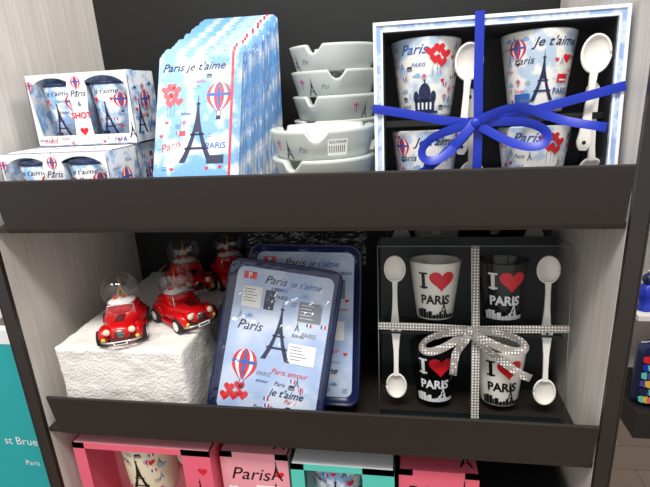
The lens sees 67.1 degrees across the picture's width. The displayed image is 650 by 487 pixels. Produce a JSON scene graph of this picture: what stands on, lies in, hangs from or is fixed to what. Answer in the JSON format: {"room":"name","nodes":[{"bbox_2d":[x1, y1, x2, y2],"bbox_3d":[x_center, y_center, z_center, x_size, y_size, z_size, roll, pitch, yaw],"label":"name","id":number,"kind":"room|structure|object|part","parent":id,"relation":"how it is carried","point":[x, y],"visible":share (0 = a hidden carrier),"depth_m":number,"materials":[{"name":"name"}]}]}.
{"room":"shop","nodes":[
{"label":"shop","id":0,"kind":"room"},
{"bbox_2d":[0,318,649,486],"bbox_3d":[0.614,0.963,1.331,6.000,0.050,5.200,0,18,9],"label":"floor","id":1,"kind":"structure","parent":0,"point":[631,462],"depth_m":1.75,"materials":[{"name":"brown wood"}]},
{"bbox_2d":[0,326,49,486],"bbox_3d":[-0.551,0.612,0.827,0.430,1.055,0.013,0,18,9],"label":"sign board","id":2,"kind":"object","parent":1,"relation":"on","point":[21,460],"visible":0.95,"depth_m":0.69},
{"bbox_2d":[0,0,649,486],"bbox_3d":[-0.007,0.264,0.707,0.657,1.730,0.291,0,18,9],"label":"shelving unit","id":3,"kind":"object","parent":1,"relation":"on","point":[60,239],"visible":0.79,"depth_m":0.54,"materials":[{"name":"wood"}]},
{"bbox_2d":[0,144,140,180],"bbox_3d":[-0.269,-0.063,0.529,0.122,0.076,0.057,0,18,9],"label":"gift box","id":4,"kind":"object","parent":3,"relation":"on","point":[102,161],"visible":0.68,"depth_m":0.50,"materials":[{"name":"white cardboard"}]},
{"bbox_3d":[-0.297,-0.059,0.536,0.054,0.065,0.054,0,18,9],"label":"shot glass","id":5,"kind":"part","parent":4,"relation":"part of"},
{"bbox_3d":[-0.240,-0.059,0.526,0.054,0.065,0.054,0,18,9],"label":"shot glass","id":6,"kind":"part","parent":4,"relation":"part of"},
{"bbox_2d":[38,139,154,176],"bbox_3d":[-0.261,-0.082,0.585,0.122,0.076,0.057,0,18,9],"label":"gift box","id":7,"kind":"object","parent":3,"relation":"on","point":[145,150],"visible":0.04,"depth_m":0.56,"materials":[{"name":"white cardboard"}]},
{"bbox_2d":[23,69,156,146],"bbox_3d":[-0.261,-0.154,0.559,0.122,0.078,0.057,0,18,9],"label":"gift box","id":8,"kind":"object","parent":7,"relation":"on","point":[108,106],"visible":0.99,"depth_m":0.54,"materials":[{"name":"white cardboard"}]},
{"bbox_3d":[-0.290,-0.150,0.566,0.054,0.065,0.054,0,18,9],"label":"shot glass","id":9,"kind":"part","parent":8,"relation":"part of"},
{"bbox_3d":[-0.232,-0.151,0.557,0.054,0.065,0.054,0,18,9],"label":"shot glass","id":10,"kind":"part","parent":8,"relation":"part of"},
{"bbox_2d":[55,272,224,403],"bbox_3d":[-0.217,0.134,0.689,0.161,0.110,0.245,0,18,9],"label":"block","id":11,"kind":"object","parent":3,"relation":"on","point":[167,365],"visible":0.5,"depth_m":0.57,"materials":[{"name":"white"}]},
{"bbox_2d":[96,271,150,346],"bbox_3d":[-0.243,0.073,0.583,0.057,0.073,0.089,-8,18,-13],"label":"snow globe","id":12,"kind":"object","parent":11,"relation":"on","point":[125,315],"visible":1,"depth_m":0.57,"materials":[{"name":"red plastic"}]},
{"bbox_3d":[-0.242,0.090,0.589,0.045,0.023,0.089,-8,18,-13],"label":"trim","id":13,"kind":"part","parent":12,"relation":"part of","materials":[{"name":"silver metal"}]},
{"bbox_2d":[151,262,217,333],"bbox_3d":[-0.178,0.062,0.607,0.089,0.073,0.057,13,24,41],"label":"snow globe","id":14,"kind":"object","parent":11,"relation":"on","point":[178,303],"visible":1,"depth_m":0.60,"materials":[{"name":"red plastic"}]},
{"bbox_3d":[-0.177,0.079,0.613,0.089,0.023,0.045,13,24,41],"label":"trim","id":15,"kind":"part","parent":14,"relation":"part of","materials":[{"name":"silver metal"}]},
{"bbox_2d":[163,235,217,294],"bbox_3d":[-0.198,0.029,0.706,0.060,0.078,0.094,-14,21,-30],"label":"snow globe","id":16,"kind":"object","parent":11,"relation":"on","point":[182,273],"visible":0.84,"depth_m":0.70,"materials":[{"name":"red plastic"}]},
{"bbox_3d":[-0.197,0.047,0.712,0.047,0.024,0.094,-14,21,-30],"label":"trim","id":17,"kind":"part","parent":16,"relation":"part of","materials":[{"name":"silver metal"}]},
{"bbox_2d":[208,232,242,290],"bbox_3d":[-0.139,0.020,0.723,0.060,0.078,0.094,-11,20,-24],"label":"snow globe","id":18,"kind":"object","parent":11,"relation":"on","point":[219,268],"visible":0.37,"depth_m":0.72,"materials":[{"name":"red plastic"}]},
{"bbox_2d":[72,434,223,486],"bbox_3d":[-0.215,0.351,0.678,0.182,0.243,0.086,0,18,9],"label":"gift box","id":19,"kind":"object","parent":3,"relation":"on","point":[102,460],"visible":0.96,"depth_m":0.62,"materials":[{"name":"pink cardboard"}]},
{"bbox_2d":[121,451,179,486],"bbox_3d":[-0.233,0.286,0.659,0.072,0.085,0.072,0,18,9],"label":"mug","id":20,"kind":"object","parent":19,"relation":"on","point":[144,468],"depth_m":0.63,"materials":[{"name":"white ceramic"}]},
{"bbox_2d":[153,14,282,176],"bbox_3d":[-0.113,-0.149,0.552,0.122,0.214,0.191,0,18,9],"label":"stack","id":21,"kind":"object","parent":3,"relation":"on","point":[219,101],"visible":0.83,"depth_m":0.52,"materials":[{"name":"paper"}]},
{"bbox_2d":[153,50,245,176],"bbox_3d":[-0.132,-0.112,0.513,0.093,0.181,0.011,0,-7,9],"label":"notebook","id":22,"kind":"object","parent":21,"relation":"on","point":[195,118],"depth_m":0.51,"materials":[{"name":"paper"}]},
{"bbox_2d":[162,46,246,174],"bbox_3d":[-0.131,-0.118,0.521,0.093,0.181,0.011,-1,-5,9],"label":"notebook","id":23,"kind":"object","parent":21,"relation":"on","point":[199,116],"depth_m":0.51,"materials":[{"name":"paper"}]},
{"bbox_2d":[165,43,246,173],"bbox_3d":[-0.130,-0.124,0.530,0.093,0.181,0.011,-1,-4,9],"label":"notebook","id":24,"kind":"object","parent":21,"relation":"on","point":[181,52],"depth_m":0.52,"materials":[{"name":"paper"}]},
{"bbox_2d":[172,40,254,173],"bbox_3d":[-0.124,-0.130,0.538,0.093,0.181,0.011,0,-2,9],"label":"notebook","id":25,"kind":"object","parent":21,"relation":"on","point":[182,46],"depth_m":0.53,"materials":[{"name":"paper"}]},
{"bbox_2d":[175,37,256,173],"bbox_3d":[-0.123,-0.136,0.547,0.093,0.181,0.011,0,-1,9],"label":"notebook","id":26,"kind":"object","parent":21,"relation":"on","point":[188,43],"depth_m":0.53,"materials":[{"name":"paper"}]},
{"bbox_2d":[177,33,259,173],"bbox_3d":[-0.121,-0.142,0.555,0.093,0.181,0.011,0,0,9],"label":"notebook","id":27,"kind":"object","parent":21,"relation":"on","point":[192,38],"depth_m":0.54,"materials":[{"name":"paper"}]},
{"bbox_2d":[184,31,264,173],"bbox_3d":[-0.116,-0.148,0.563,0.093,0.181,0.011,0,2,9],"label":"notebook","id":28,"kind":"object","parent":21,"relation":"on","point":[258,36],"depth_m":0.55,"materials":[{"name":"paper"}]},
{"bbox_2d":[185,28,265,173],"bbox_3d":[-0.116,-0.154,0.572,0.093,0.181,0.011,0,3,9],"label":"notebook","id":29,"kind":"object","parent":21,"relation":"on","point":[260,33],"depth_m":0.56,"materials":[{"name":"paper"}]},
{"bbox_2d":[190,26,270,173],"bbox_3d":[-0.112,-0.160,0.580,0.093,0.181,0.011,1,5,9],"label":"notebook","id":30,"kind":"object","parent":21,"relation":"on","point":[265,31],"depth_m":0.57,"materials":[{"name":"paper"}]},
{"bbox_2d":[191,22,274,173],"bbox_3d":[-0.110,-0.167,0.588,0.093,0.181,0.011,0,6,9],"label":"notebook","id":31,"kind":"object","parent":21,"relation":"on","point":[267,29],"depth_m":0.58,"materials":[{"name":"paper"}]},
{"bbox_2d":[195,19,277,173],"bbox_3d":[-0.107,-0.173,0.597,0.093,0.181,0.011,-1,8,10],"label":"notebook","id":32,"kind":"object","parent":21,"relation":"on","point":[270,24],"depth_m":0.58,"materials":[{"name":"paper"}]},
{"bbox_2d":[199,19,278,153],"bbox_3d":[-0.105,-0.178,0.605,0.093,0.181,0.011,0,9,9],"label":"notebook","id":33,"kind":"object","parent":21,"relation":"on","point":[271,23],"depth_m":0.59,"materials":[{"name":"paper"}]},
{"bbox_2d":[200,16,279,126],"bbox_3d":[-0.105,-0.184,0.614,0.093,0.181,0.011,0,11,9],"label":"notebook","id":34,"kind":"object","parent":21,"relation":"on","point":[274,39],"depth_m":0.59,"materials":[{"name":"paper"}]},
{"bbox_2d":[203,14,282,126],"bbox_3d":[-0.102,-0.190,0.622,0.093,0.181,0.011,0,12,9],"label":"notebook","id":35,"kind":"object","parent":21,"relation":"on","point":[279,122],"depth_m":0.60,"materials":[{"name":"paper"}]},
{"bbox_2d":[219,443,294,486],"bbox_3d":[-0.075,0.351,0.669,0.086,0.233,0.086,0,18,9],"label":"carton","id":36,"kind":"object","parent":3,"relation":"on","point":[241,465],"visible":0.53,"depth_m":0.60,"materials":[{"name":"pink cardboard"}]},
{"bbox_2d":[206,257,342,410],"bbox_3d":[-0.059,0.118,0.574,0.156,0.189,0.087,1,18,13],"label":"serving tray","id":37,"kind":"object","parent":3,"relation":"on","point":[276,338],"visible":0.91,"depth_m":0.58,"materials":[{"name":"blue metal"}]},
{"bbox_2d":[248,238,361,406],"bbox_3d":[-0.025,0.090,0.606,0.153,0.199,0.088,0,18,10],"label":"serving tray","id":38,"kind":"object","parent":3,"relation":"on","point":[343,390],"visible":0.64,"depth_m":0.60,"materials":[{"name":"blue metal"}]},
{"bbox_2d":[270,121,374,173],"bbox_3d":[0.000,-0.081,0.520,0.109,0.086,0.109,0,18,9],"label":"stack","id":39,"kind":"object","parent":3,"relation":"on","point":[339,146],"visible":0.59,"depth_m":0.47,"materials":[{"name":"white ceramic"}]},
{"bbox_3d":[0.013,0.223,0.831,0.625,1.730,0.015,0,18,9],"label":"panel","id":40,"kind":"part","parent":3,"relation":"part of","materials":[{"name":"black wood"}]},
{"bbox_2d":[289,41,374,170],"bbox_3d":[0.014,-0.158,0.620,0.105,0.171,0.105,0,18,9],"label":"stack","id":41,"kind":"object","parent":3,"relation":"on","point":[340,75],"visible":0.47,"depth_m":0.57,"materials":[{"name":"white ceramic"}]},
{"bbox_2d":[290,448,395,486],"bbox_3d":[0.032,0.355,0.645,0.122,0.229,0.086,0,18,9],"label":"gift box","id":42,"kind":"object","parent":3,"relation":"on","point":[309,467],"visible":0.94,"depth_m":0.58,"materials":[{"name":"teal cardboard"}]},
{"bbox_2d":[313,471,362,486],"bbox_3d":[0.019,0.296,0.627,0.072,0.085,0.072,0,18,9],"label":"mug","id":43,"kind":"object","parent":42,"relation":"on","point":[320,478],"depth_m":0.59,"materials":[{"name":"white ceramic"}]},
{"bbox_2d":[399,455,479,486],"bbox_3d":[0.142,0.354,0.632,0.090,0.227,0.086,0,18,9],"label":"carton","id":44,"kind":"object","parent":3,"relation":"on","point":[414,471],"visible":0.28,"depth_m":0.56,"materials":[{"name":"pink cardboard"}]},
{"bbox_2d":[389,229,553,236],"bbox_3d":[0.195,0.058,0.692,0.209,0.208,0.070,0,18,9],"label":"box","id":45,"kind":"object","parent":3,"relation":"on","point":[412,233],"visible":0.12,"depth_m":0.67,"materials":[{"name":"black cardboard"}]},
{"bbox_2d":[414,230,458,236],"bbox_3d":[0.155,0.013,0.684,0.061,0.070,0.061,0,18,9],"label":"mug","id":46,"kind":"object","parent":45,"relation":"on","point":[417,233],"depth_m":0.69,"materials":[{"name":"white ceramic"}]},
{"bbox_2d":[471,230,518,236],"bbox_3d":[0.231,0.013,0.671,0.061,0.070,0.061,0,18,9],"label":"mug","id":47,"kind":"object","parent":45,"relation":"on","point":[474,233],"depth_m":0.66,"materials":[{"name":"black ceramic"}]},
{"bbox_2d":[377,236,573,423],"bbox_3d":[0.171,0.100,0.589,0.209,0.217,0.106,0,18,9],"label":"box","id":48,"kind":"object","parent":3,"relation":"on","point":[473,312],"visible":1,"depth_m":0.58,"materials":[{"name":"black cardboard"}]},
{"bbox_2d":[409,334,455,402],"bbox_3d":[0.135,0.155,0.606,0.061,0.070,0.061,0,9,9],"label":"mug","id":49,"kind":"object","parent":48,"relation":"on","point":[430,375],"depth_m":0.59,"materials":[{"name":"black ceramic"}]},
{"bbox_2d":[409,254,460,319],"bbox_3d":[0.132,0.053,0.589,0.061,0.070,0.061,0,9,9],"label":"mug","id":50,"kind":"object","parent":48,"relation":"on","point":[434,279],"depth_m":0.57,"materials":[{"name":"white ceramic"}]},
{"bbox_2d":[479,336,526,406],"bbox_3d":[0.211,0.155,0.593,0.061,0.070,0.061,0,9,9],"label":"mug","id":51,"kind":"object","parent":48,"relation":"on","point":[498,386],"depth_m":0.57,"materials":[{"name":"white ceramic"}]},
{"bbox_2d":[479,254,530,321],"bbox_3d":[0.208,0.052,0.577,0.061,0.070,0.061,0,9,9],"label":"mug","id":52,"kind":"object","parent":48,"relation":"on","point":[504,279],"depth_m":0.56,"materials":[{"name":"black ceramic"}]},
{"bbox_2d":[372,3,632,170],"bbox_3d":[0.156,-0.120,0.472,0.216,0.186,0.099,0,18,9],"label":"gift box","id":53,"kind":"object","parent":3,"relation":"on","point":[535,88],"visible":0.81,"depth_m":0.44,"materials":[{"name":"white cardboard"}]},
{"bbox_2d":[392,129,457,169],"bbox_3d":[0.101,-0.079,0.495,0.066,0.070,0.066,0,13,9],"label":"mug","id":54,"kind":"object","parent":53,"relation":"on","point":[406,143],"depth_m":0.47,"materials":[{"name":"white ceramic"}]},
{"bbox_2d":[391,36,461,118],"bbox_3d":[0.098,-0.159,0.476,0.066,0.070,0.066,0,13,9],"label":"mug","id":55,"kind":"object","parent":53,"relation":"on","point":[426,71],"depth_m":0.45,"materials":[{"name":"white ceramic"}]},
{"bbox_2d":[497,125,571,166],"bbox_3d":[0.202,-0.079,0.478,0.066,0.070,0.066,0,13,9],"label":"mug","id":56,"kind":"object","parent":53,"relation":"on","point":[557,153],"depth_m":0.45,"materials":[{"name":"white ceramic"}]},
{"bbox_2d":[501,27,578,111],"bbox_3d":[0.199,-0.159,0.460,0.066,0.070,0.066,0,13,9],"label":"mug","id":57,"kind":"object","parent":53,"relation":"on","point":[538,64],"depth_m":0.44,"materials":[{"name":"white ceramic"}]},
{"bbox_2d":[620,229,649,438],"bbox_3d":[0.988,0.247,1.169,0.505,1.370,0.220,0,18,9],"label":"display rack","id":58,"kind":"object","parent":1,"relation":"on","point":[635,416],"visible":0.22,"depth_m":1.20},
{"bbox_2d":[629,339,649,404],"bbox_3d":[0.785,0.302,1.151,0.100,0.168,0.061,4,19,21],"label":"pouch","id":59,"kind":"object","parent":58,"relation":"in","point":[639,391],"visible":1,"depth_m":1.15,"materials":[{"name":"multicoloured fabric"}]},
{"bbox_2d":[637,269,649,311],"bbox_3d":[0.756,0.108,1.151,0.040,0.100,0.040,0,18,9],"label":"figurine","id":60,"kind":"object","parent":58,"relation":"in","point":[644,295],"visible":0.95,"depth_m":1.15,"materials":[{"name":"blue plastic"}]}
]}

